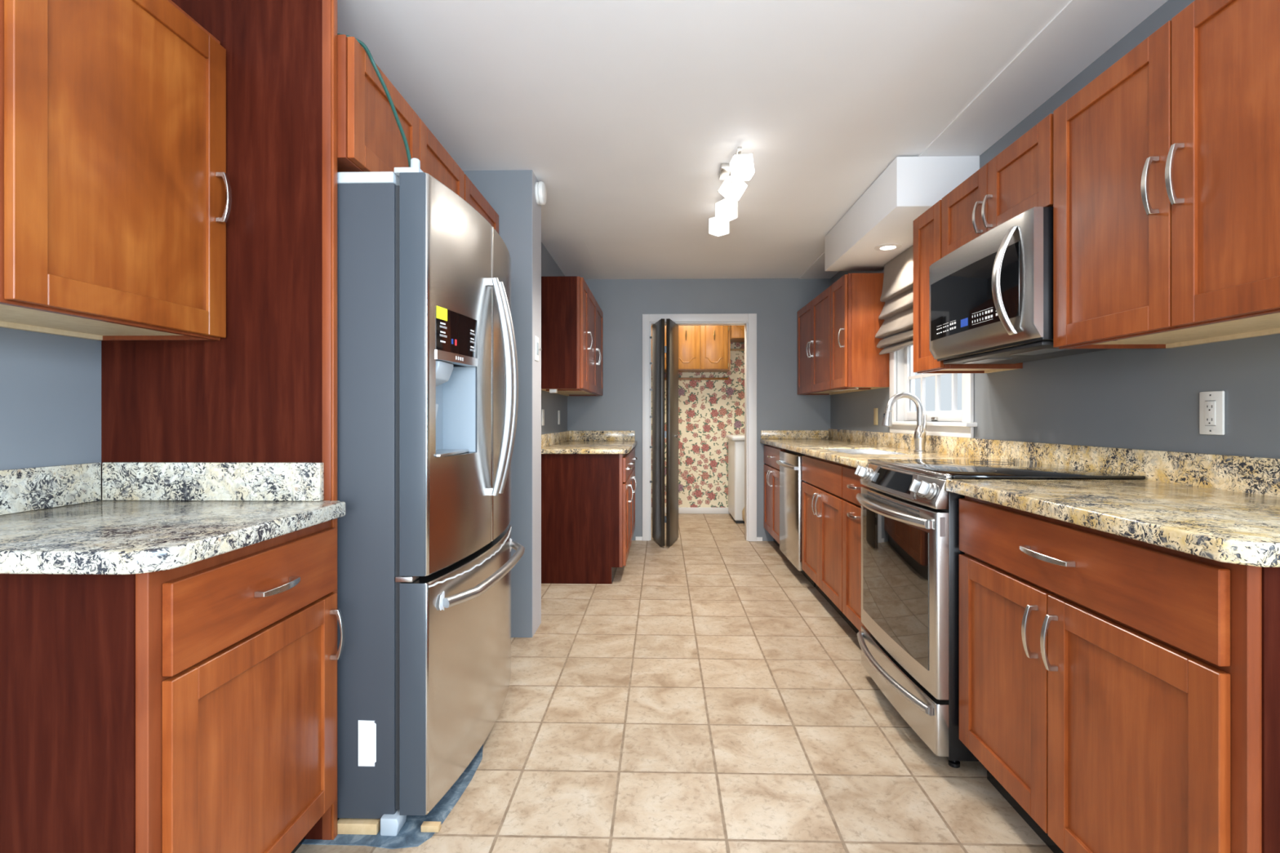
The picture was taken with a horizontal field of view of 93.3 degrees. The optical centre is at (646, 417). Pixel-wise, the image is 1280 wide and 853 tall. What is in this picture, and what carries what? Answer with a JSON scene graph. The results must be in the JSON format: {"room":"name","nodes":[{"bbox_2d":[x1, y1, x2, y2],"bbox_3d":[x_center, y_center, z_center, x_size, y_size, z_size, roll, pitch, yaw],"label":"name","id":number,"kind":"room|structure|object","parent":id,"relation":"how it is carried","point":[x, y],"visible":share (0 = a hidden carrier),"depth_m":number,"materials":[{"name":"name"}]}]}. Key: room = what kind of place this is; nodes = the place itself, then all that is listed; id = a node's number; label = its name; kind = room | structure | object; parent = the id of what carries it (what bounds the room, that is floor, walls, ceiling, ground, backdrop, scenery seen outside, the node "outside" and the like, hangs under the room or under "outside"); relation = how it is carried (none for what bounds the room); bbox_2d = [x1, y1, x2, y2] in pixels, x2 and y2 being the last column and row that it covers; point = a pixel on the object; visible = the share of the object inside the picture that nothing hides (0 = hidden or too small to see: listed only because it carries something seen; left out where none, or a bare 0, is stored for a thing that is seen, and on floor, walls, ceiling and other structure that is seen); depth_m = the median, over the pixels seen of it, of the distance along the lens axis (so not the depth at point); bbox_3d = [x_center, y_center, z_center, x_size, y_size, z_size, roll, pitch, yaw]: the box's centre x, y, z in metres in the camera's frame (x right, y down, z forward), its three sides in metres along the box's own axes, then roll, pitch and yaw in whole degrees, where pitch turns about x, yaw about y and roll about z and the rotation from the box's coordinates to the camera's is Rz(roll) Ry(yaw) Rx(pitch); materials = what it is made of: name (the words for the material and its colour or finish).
{"room":"kitchen","nodes":[
{"label":"kitchen","id":0,"kind":"room"},
{"bbox_2d":[0,327,101,470],"bbox_3d":[-1.593,-0.071,-0.079,0.100,2.443,6.760,0,0,1],"label":"wall","id":1,"kind":"structure","parent":0,"point":[51,384],"depth_m":1.52,"materials":[{"name":"blue paint"}]},
{"bbox_2d":[0,462,101,515],"bbox_3d":[-1.494,0.173,1.331,0.020,0.102,0.610,0,0,1],"label":"backsplash","id":2,"kind":"structure","parent":1,"relation":"attached to","point":[25,489],"depth_m":1.50,"materials":[{"name":"stone"}]},
{"bbox_2d":[0,0,231,341],"bbox_3d":[-1.309,-0.618,1.376,0.390,0.815,0.554,0,0,1],"label":"upper cabinet","id":3,"kind":"object","parent":1,"relation":"attached to","point":[115,209],"visible":1,"depth_m":1.32,"materials":[{"name":"brown wood"}]},
{"bbox_2d":[337,34,464,199],"bbox_3d":[-1.123,-0.885,2.143,0.723,0.339,0.943,0,0,1],"label":"upper cabinet","id":4,"kind":"object","parent":1,"relation":"attached to","point":[370,139],"visible":0.22,"depth_m":1.80,"materials":[{"name":"brown wood"}]},
{"bbox_2d":[337,33,411,167],"bbox_3d":[-0.768,-0.885,1.736,0.201,0.370,0.085,0,0,-8],"label":"cable","id":5,"kind":"object","parent":4,"relation":"hanging from","point":[406,144],"visible":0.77,"depth_m":1.76,"materials":[{"name":"teal plastic"}]},
{"bbox_2d":[464,173,498,233],"bbox_3d":[-1.104,-0.885,2.891,0.723,0.339,0.547,0,0,1],"label":"upper cabinet","id":6,"kind":"object","parent":1,"relation":"attached to","point":[473,196],"visible":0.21,"depth_m":2.83,"materials":[{"name":"brown wood"}]},
{"bbox_2d":[541,242,567,434],"bbox_3d":[-0.824,-0.071,4.533,0.100,2.443,2.280,0,0,1],"label":"wall","id":7,"kind":"structure","parent":0,"point":[551,402],"depth_m":4.85,"materials":[{"name":"grey paint"}]},
{"bbox_2d":[542,408,544,425],"bbox_3d":[-0.771,0.000,4.489,0.008,0.120,0.072,0,0,1],"label":"wall outlet","id":8,"kind":"object","parent":7,"relation":"attached to","point":[543,411],"visible":1,"depth_m":4.48,"materials":[{"name":"white plastic"}]},
{"bbox_2d":[541,431,568,447],"bbox_3d":[-0.754,0.171,4.905,0.020,0.092,1.488,0,0,1],"label":"backsplash","id":9,"kind":"structure","parent":7,"relation":"attached to","point":[548,439],"depth_m":4.85,"materials":[{"name":"stone"}]},
{"bbox_2d":[558,410,559,424],"bbox_3d":[-0.753,0.000,5.191,0.008,0.120,0.072,0,0,1],"label":"wall outlet","id":10,"kind":"object","parent":7,"relation":"attached to","point":[558,411],"visible":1,"depth_m":5.17,"materials":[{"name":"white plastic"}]},
{"bbox_2d":[541,275,592,391],"bbox_3d":[-0.592,-0.593,4.375,0.370,0.785,0.315,0,0,1],"label":"upper cabinet","id":11,"kind":"object","parent":7,"relation":"attached to","point":[565,332],"visible":0.93,"depth_m":4.22,"materials":[{"name":"brown wood"}]},
{"bbox_2d":[549,388,557,392],"bbox_3d":[-0.665,-0.193,4.303,0.050,0.036,0.050,0,0,1],"label":"box","id":12,"kind":"object","parent":11,"relation":"attached to","point":[551,390],"visible":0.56,"depth_m":4.28,"materials":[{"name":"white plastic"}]},
{"bbox_2d":[546,288,603,395],"bbox_3d":[-0.574,-0.593,5.095,0.370,0.785,1.122,0,0,1],"label":"upper cabinet","id":13,"kind":"object","parent":7,"relation":"attached to","point":[595,313],"visible":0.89,"depth_m":5.07,"materials":[{"name":"brown wood"}]},
{"bbox_2d":[294,513,1053,852],"bbox_3d":[0.050,1.189,1.949,4.000,0.082,11.300,0,0,1],"label":"floor","id":14,"kind":"structure","parent":0,"point":[708,697],"depth_m":2.15,"materials":[{"name":"beige tile"}]},
{"bbox_2d":[0,520,345,852],"bbox_3d":[-1.157,0.708,1.355,0.695,0.884,0.587,0,0,1],"label":"base cabinet","id":15,"kind":"object","parent":14,"relation":"on","point":[192,708],"visible":0.98,"depth_m":1.08,"materials":[{"name":"brown wood"}]},
{"bbox_2d":[0,462,345,574],"bbox_3d":[-1.159,0.193,1.333,0.692,0.142,0.630,0,0,1],"label":"countertop","id":16,"kind":"structure","parent":15,"relation":"on","point":[149,517],"depth_m":1.42,"materials":[{"name":"stone"}]},
{"bbox_2d":[101,0,337,839],"bbox_3d":[-1.174,-0.071,1.661,0.646,2.442,0.022,0,0,1],"label":"panel","id":17,"kind":"object","parent":14,"relation":"on","point":[265,391],"visible":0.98,"depth_m":1.65,"materials":[{"name":"brown wood"}]},
{"bbox_2d":[102,462,324,501],"bbox_3d":[-1.176,0.173,1.639,0.599,0.102,0.020,0,0,1],"label":"backsplash","id":18,"kind":"structure","parent":17,"relation":"attached to","point":[121,481],"depth_m":1.63,"materials":[{"name":"stone"}]},
{"bbox_2d":[337,817,380,835],"bbox_3d":[-0.800,1.133,1.675,0.115,0.030,0.027,0,0,1],"label":"wood shim","id":19,"kind":"object","parent":14,"relation":"on","point":[344,826],"visible":0.89,"depth_m":1.66,"materials":[{"name":"brown wood"}]},
{"bbox_2d":[337,157,524,835],"bbox_3d":[-0.953,0.214,2.132,0.986,1.872,0.937,0,0,1],"label":"refrigerator","id":20,"kind":"object","parent":14,"relation":"on","point":[428,370],"visible":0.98,"depth_m":1.68,"materials":[{"name":"grey metal"}]},
{"bbox_2d":[421,821,440,832],"bbox_3d":[-0.600,1.139,1.681,0.050,0.018,0.020,0,0,1],"label":"wood shim","id":21,"kind":"object","parent":14,"relation":"on","point":[427,826],"visible":1,"depth_m":1.67,"materials":[{"name":"brown wood"}]},
{"bbox_2d":[462,169,532,637],"bbox_3d":[-1.076,-0.071,3.284,0.960,2.443,0.230,0,0,1],"label":"wall pier","id":22,"kind":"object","parent":14,"relation":"on","point":[508,193],"visible":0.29,"depth_m":3.16,"materials":[{"name":"blue paint"}]},
{"bbox_2d":[532,170,541,637],"bbox_3d":[-0.596,-0.071,3.271,0.002,2.443,0.229,0,0,1],"label":"trim","id":23,"kind":"structure","parent":22,"relation":"attached to","point":[536,209],"depth_m":3.25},
{"bbox_2d":[534,335,542,361],"bbox_3d":[-0.584,-0.370,3.259,0.021,0.130,0.085,0,0,1],"label":"light switch","id":24,"kind":"object","parent":22,"relation":"attached to","point":[536,339],"visible":1,"depth_m":3.24,"materials":[{"name":"white plastic"}]},
{"bbox_2d":[534,181,546,205],"bbox_3d":[-0.572,-1.215,3.278,0.044,0.124,0.124,0,0,1],"label":"smoke detector","id":25,"kind":"object","parent":22,"relation":"attached to","point":[540,188],"visible":1,"depth_m":3.23,"materials":[{"name":"white plastic"}]},
{"bbox_2d":[541,453,632,583],"bbox_3d":[-0.443,0.701,4.362,0.670,0.898,0.370,0,0,1],"label":"base cabinet","id":26,"kind":"object","parent":14,"relation":"on","point":[584,497],"visible":0.98,"depth_m":4.18,"materials":[{"name":"brown wood"}]},
{"bbox_2d":[616,447,637,568],"bbox_3d":[-0.423,0.701,5.104,0.670,0.898,1.110,0,0,1],"label":"base cabinet","id":27,"kind":"object","parent":14,"relation":"on","point":[632,479],"visible":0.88,"depth_m":5.03,"materials":[{"name":"brown wood"}]},
{"bbox_2d":[541,431,637,453],"bbox_3d":[-0.437,0.188,4.907,0.654,0.126,1.508,0,0,1],"label":"countertop","id":28,"kind":"structure","parent":27,"relation":"on","point":[565,442],"depth_m":4.94,"materials":[{"name":"stone"}]},
{"bbox_2d":[725,435,744,523],"bbox_3d":[1.263,0.600,6.847,0.665,1.100,0.665,0,0,1],"label":"washing machine","id":29,"kind":"object","parent":14,"relation":"on","point":[735,442],"visible":0.34,"depth_m":6.54,"materials":[{"name":"white metal"}]},
{"bbox_2d":[764,444,785,547],"bbox_3d":[1.366,0.694,5.208,0.653,0.912,0.813,0,0,1],"label":"base cabinet","id":30,"kind":"object","parent":14,"relation":"on","point":[771,454],"visible":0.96,"depth_m":5.17,"materials":[{"name":"brown wood"}]},
{"bbox_2d":[776,449,815,586],"bbox_3d":[1.318,0.700,4.443,0.652,0.900,0.700,0,0,1],"label":"dishwasher","id":31,"kind":"object","parent":14,"relation":"on","point":[789,462],"visible":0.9,"depth_m":4.36,"materials":[{"name":"silver metal"}]},
{"bbox_2d":[785,449,804,455],"bbox_3d":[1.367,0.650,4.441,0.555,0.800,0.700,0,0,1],"label":"control panel","id":32,"kind":"object","parent":31,"relation":"in","point":[786,451],"depth_m":4.45,"materials":[{"name":"black"}]},
{"bbox_2d":[801,454,858,633],"bbox_3d":[1.325,0.694,3.616,0.653,0.912,0.918,0,0,1],"label":"base cabinet","id":33,"kind":"object","parent":14,"relation":"on","point":[822,499],"visible":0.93,"depth_m":3.56,"materials":[{"name":"brown wood"}]},
{"bbox_2d":[760,439,982,467],"bbox_3d":[1.331,0.218,4.155,0.628,0.038,2.920,0,0,1],"label":"countertop","id":34,"kind":"structure","parent":33,"relation":"on","point":[817,448],"depth_m":3.68,"materials":[{"name":"stone"}]},
{"bbox_2d":[826,448,909,454],"bbox_3d":[1.300,0.221,3.618,0.351,0.030,0.696,0,0,1],"label":"sink","id":35,"kind":"object","parent":34,"relation":"in","point":[853,451],"visible":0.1,"depth_m":3.96,"materials":[{"name":"white ceramic"}]},
{"bbox_2d":[881,391,926,453],"bbox_3d":[1.459,0.027,3.417,0.248,0.343,0.099,0,0,1],"label":"faucet","id":36,"kind":"object","parent":34,"relation":"on","point":[919,437],"visible":1,"depth_m":3.42,"materials":[{"name":"grey metal"}]},
{"bbox_2d":[842,465,866,631],"bbox_3d":[1.308,0.694,2.930,0.653,0.912,0.450,0,0,1],"label":"base cabinet","id":37,"kind":"object","parent":14,"relation":"on","point":[851,486],"visible":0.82,"depth_m":3.02,"materials":[{"name":"brown wood"}]},
{"bbox_2d":[853,458,1145,768],"bbox_3d":[1.230,0.668,2.316,0.730,0.964,0.771,0,0,1],"label":"range","id":38,"kind":"object","parent":14,"relation":"on","point":[908,636],"visible":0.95,"depth_m":2.09,"materials":[{"name":"silver metal"}]},
{"bbox_2d":[867,458,1145,479],"bbox_3d":[1.286,0.194,2.314,0.620,0.016,0.771,0,0,1],"label":"cooktop","id":39,"kind":"object","parent":38,"relation":"in","point":[923,468],"depth_m":2.15,"materials":[{"name":"black glass"}]},
{"bbox_2d":[959,495,1279,852],"bbox_3d":[1.270,0.694,1.450,0.653,0.912,0.936,0,0,1],"label":"base cabinet","id":40,"kind":"object","parent":14,"relation":"on","point":[1120,694],"visible":1,"depth_m":1.25,"materials":[{"name":"brown wood"}]},
{"bbox_2d":[946,479,1279,567],"bbox_3d":[1.260,0.217,1.440,0.626,0.039,0.993,0,0,1],"label":"countertop","id":41,"kind":"structure","parent":40,"relation":"on","point":[1228,526],"depth_m":1.31,"materials":[{"name":"stone"}]},
{"bbox_2d":[651,342,744,507],"bbox_3d":[0.661,-0.100,7.276,2.450,2.500,0.100,0,0,1],"label":"wall","id":42,"kind":"structure","parent":0,"point":[709,411],"depth_m":7.22,"materials":[{"name":"paper"}]},
{"bbox_2d":[651,377,728,380],"bbox_3d":[0.467,-0.460,7.200,1.005,0.024,0.060,0,0,1],"label":"wall rail","id":43,"kind":"object","parent":42,"relation":"attached to","point":[679,379],"visible":0.56,"depth_m":7.17,"materials":[{"name":"brown wood"}]},
{"bbox_2d":[651,506,729,514],"bbox_3d":[0.610,1.113,7.220,2.150,0.075,0.014,0,0,1],"label":"baseboard","id":44,"kind":"structure","parent":42,"relation":"attached to","point":[681,510],"depth_m":7.21,"materials":[{"name":"white paint"}]},
{"bbox_2d":[651,325,730,372],"bbox_3d":[0.456,-0.920,7.040,0.992,0.760,0.380,0,0,1],"label":"upper cabinet","id":45,"kind":"object","parent":42,"relation":"attached to","point":[701,348],"visible":0.48,"depth_m":6.87,"materials":[{"name":"orange wood"}]},
{"bbox_2d":[730,325,744,342],"bbox_3d":[1.316,-1.097,7.028,0.719,0.405,0.360,0,0,1],"label":"upper cabinet","id":46,"kind":"object","parent":42,"relation":"attached to","point":[737,332],"visible":0.23,"depth_m":6.88,"materials":[{"name":"orange wood"}]},
{"bbox_2d":[730,348,744,351],"bbox_3d":[1.327,-0.805,7.178,0.705,0.020,0.060,0,0,1],"label":"wall rail","id":47,"kind":"object","parent":42,"relation":"attached to","point":[731,349],"visible":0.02,"depth_m":7.16,"materials":[{"name":"brown wood"}]},
{"bbox_2d":[567,278,830,541],"bbox_3d":[0.481,-0.071,5.695,2.650,2.443,0.110,0,0,1],"label":"wall","id":48,"kind":"structure","parent":0,"point":[776,303],"depth_m":5.64,"materials":[{"name":"blue paint"}]},
{"bbox_2d":[568,431,635,440],"bbox_3d":[-0.427,0.171,5.651,0.634,0.092,0.020,0,0,1],"label":"backsplash","id":49,"kind":"structure","parent":48,"relation":"attached to","point":[573,435],"depth_m":5.64,"materials":[{"name":"stone"}]},
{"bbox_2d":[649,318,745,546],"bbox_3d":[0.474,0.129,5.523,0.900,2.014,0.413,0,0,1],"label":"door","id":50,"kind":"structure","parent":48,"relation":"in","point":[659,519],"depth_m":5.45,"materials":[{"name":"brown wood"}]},
{"bbox_2d":[635,536,762,541],"bbox_3d":[0.484,1.133,5.636,1.180,0.035,0.006,0,0,1],"label":"trim","id":51,"kind":"structure","parent":48,"relation":"attached to","point":[637,538],"depth_m":5.65,"materials":[{"name":"white paint"}]},
{"bbox_2d":[642,313,756,541],"bbox_3d":[0.491,0.093,5.694,1.062,2.114,0.150,0,0,1],"label":"trim","id":52,"kind":"structure","parent":48,"relation":"attached to","point":[749,320],"depth_m":5.63,"materials":[{"name":"white paint"}]},
{"bbox_2d":[337,0,1071,279],"bbox_3d":[0.050,-1.332,0.979,3.450,0.081,9.360,0,0,1],"label":"ceiling","id":53,"kind":"structure","parent":0,"point":[628,113],"depth_m":2.45,"materials":[{"name":"paint"}]},
{"bbox_2d":[708,146,755,236],"bbox_3d":[0.448,-1.200,3.306,0.157,0.184,0.977,0,0,1],"label":"track light","id":54,"kind":"object","parent":53,"relation":"attached to","point":[740,169],"visible":1,"depth_m":3.10,"materials":[{"name":"white metal"}]},
{"bbox_2d":[830,0,1279,458],"bbox_3d":[1.647,-0.071,1.033,0.120,2.443,9.150,0,0,1],"label":"wall","id":55,"kind":"structure","parent":0,"point":[1130,398],"depth_m":2.04,"materials":[{"name":"grey paint"}]},
{"bbox_2d":[797,285,870,395],"bbox_3d":[1.516,-0.597,5.046,0.345,0.777,1.113,0,0,1],"label":"upper cabinet","id":56,"kind":"object","parent":55,"relation":"attached to","point":[814,319],"visible":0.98,"depth_m":4.97,"materials":[{"name":"brown wood"}]},
{"bbox_2d":[830,386,858,391],"bbox_3d":[1.458,-0.206,4.499,0.061,0.017,0.631,0,0,-1],"label":"wire","id":57,"kind":"object","parent":56,"relation":"hanging from","point":[855,387],"visible":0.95,"depth_m":4.42,"materials":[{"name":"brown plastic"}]},
{"bbox_2d":[831,272,889,389],"bbox_3d":[1.497,-0.597,4.306,0.345,0.777,0.363,0,0,1],"label":"upper cabinet","id":58,"kind":"object","parent":55,"relation":"attached to","point":[856,305],"visible":0.95,"depth_m":4.13,"materials":[{"name":"brown wood"}]},
{"bbox_2d":[873,408,878,425],"bbox_3d":[1.669,-0.006,4.407,0.008,0.123,0.072,0,0,1],"label":"wall outlet","id":59,"kind":"object","parent":55,"relation":"attached to","point":[875,410],"visible":1,"depth_m":4.39,"materials":[{"name":"beige plastic"}]},
{"bbox_2d":[875,244,913,354],"bbox_3d":[1.589,-0.731,3.548,0.121,0.613,1.105,0,0,1],"label":"roman shade","id":60,"kind":"object","parent":55,"relation":"attached to","point":[896,331],"visible":0.44,"depth_m":3.81,"materials":[{"name":"beige fabric"}]},
{"bbox_2d":[825,155,979,271],"bbox_3d":[1.451,-1.163,3.634,0.405,0.247,1.320,0,0,1],"label":"soffit","id":61,"kind":"object","parent":55,"relation":"attached to","point":[886,213],"depth_m":3.21,"materials":[{"name":"paint"}]},
{"bbox_2d":[874,243,902,250],"bbox_3d":[1.470,-1.036,3.684,0.156,0.006,0.156,0,0,1],"label":"recessed light","id":62,"kind":"object","parent":61,"relation":"in","point":[888,246],"visible":1,"depth_m":3.67,"materials":[{"name":"white paint"}]},
{"bbox_2d":[889,344,977,438],"bbox_3d":[1.684,-0.463,3.563,0.174,1.134,1.140,0,0,1],"label":"window","id":63,"kind":"structure","parent":55,"relation":"in","point":[948,398],"depth_m":3.56,"materials":[{"name":"white paint"}]},
{"bbox_2d":[913,200,1022,373],"bbox_3d":[1.454,-0.581,2.765,0.352,0.738,0.293,0,0,1],"label":"upper cabinet","id":64,"kind":"object","parent":55,"relation":"attached to","point":[927,227],"visible":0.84,"depth_m":2.79,"materials":[{"name":"brown wood"}]},
{"bbox_2d":[798,0,1168,279],"bbox_3d":[1.440,-1.290,1.038,0.295,0.006,9.150,0,0,1],"label":"ceiling","id":65,"kind":"structure","parent":55,"relation":"attached to","point":[1082,31],"depth_m":2.25,"materials":[{"name":"paint"}]},
{"bbox_2d":[942,113,1053,257],"bbox_3d":[1.423,-0.806,2.244,0.387,0.288,0.744,0,0,1],"label":"upper cabinet","id":66,"kind":"object","parent":55,"relation":"attached to","point":[1019,179],"visible":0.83,"depth_m":2.15,"materials":[{"name":"brown wood"}]},
{"bbox_2d":[928,206,1111,364],"bbox_3d":[1.381,-0.441,2.245,0.471,0.434,0.736,0,0,1],"label":"microwave","id":67,"kind":"object","parent":66,"relation":"attached to","point":[991,296],"visible":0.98,"depth_m":2.09,"materials":[{"name":"silver metal"}]},
{"bbox_2d":[760,428,1279,497],"bbox_3d":[1.321,0.170,3.279,0.644,0.132,4.673,0,0,1],"label":"backsplash","id":68,"kind":"structure","parent":55,"relation":"attached to","point":[1245,474],"depth_m":2.08,"materials":[{"name":"stone"}]},
{"bbox_2d":[1053,0,1279,349],"bbox_3d":[1.403,-0.581,1.427,0.387,0.738,0.885,0,0,1],"label":"upper cabinet","id":69,"kind":"object","parent":55,"relation":"attached to","point":[1166,162],"visible":1,"depth_m":1.44,"materials":[{"name":"brown wood"}]},
{"bbox_2d":[1199,391,1224,435],"bbox_3d":[1.599,-0.013,1.712,0.011,0.123,0.074,0,0,1],"label":"wall outlet","id":70,"kind":"object","parent":55,"relation":"attached to","point":[1211,403],"visible":1,"depth_m":1.71,"materials":[{"name":"white plastic"}]},
{"bbox_2d":[1204,394,1215,431],"bbox_3d":[1.595,-0.013,1.712,0.003,0.105,0.033,0,0,1],"label":"receptacle","id":71,"kind":"object","parent":70,"relation":"attached to","point":[1210,399],"depth_m":1.71,"materials":[{"name":"grey plastic"}]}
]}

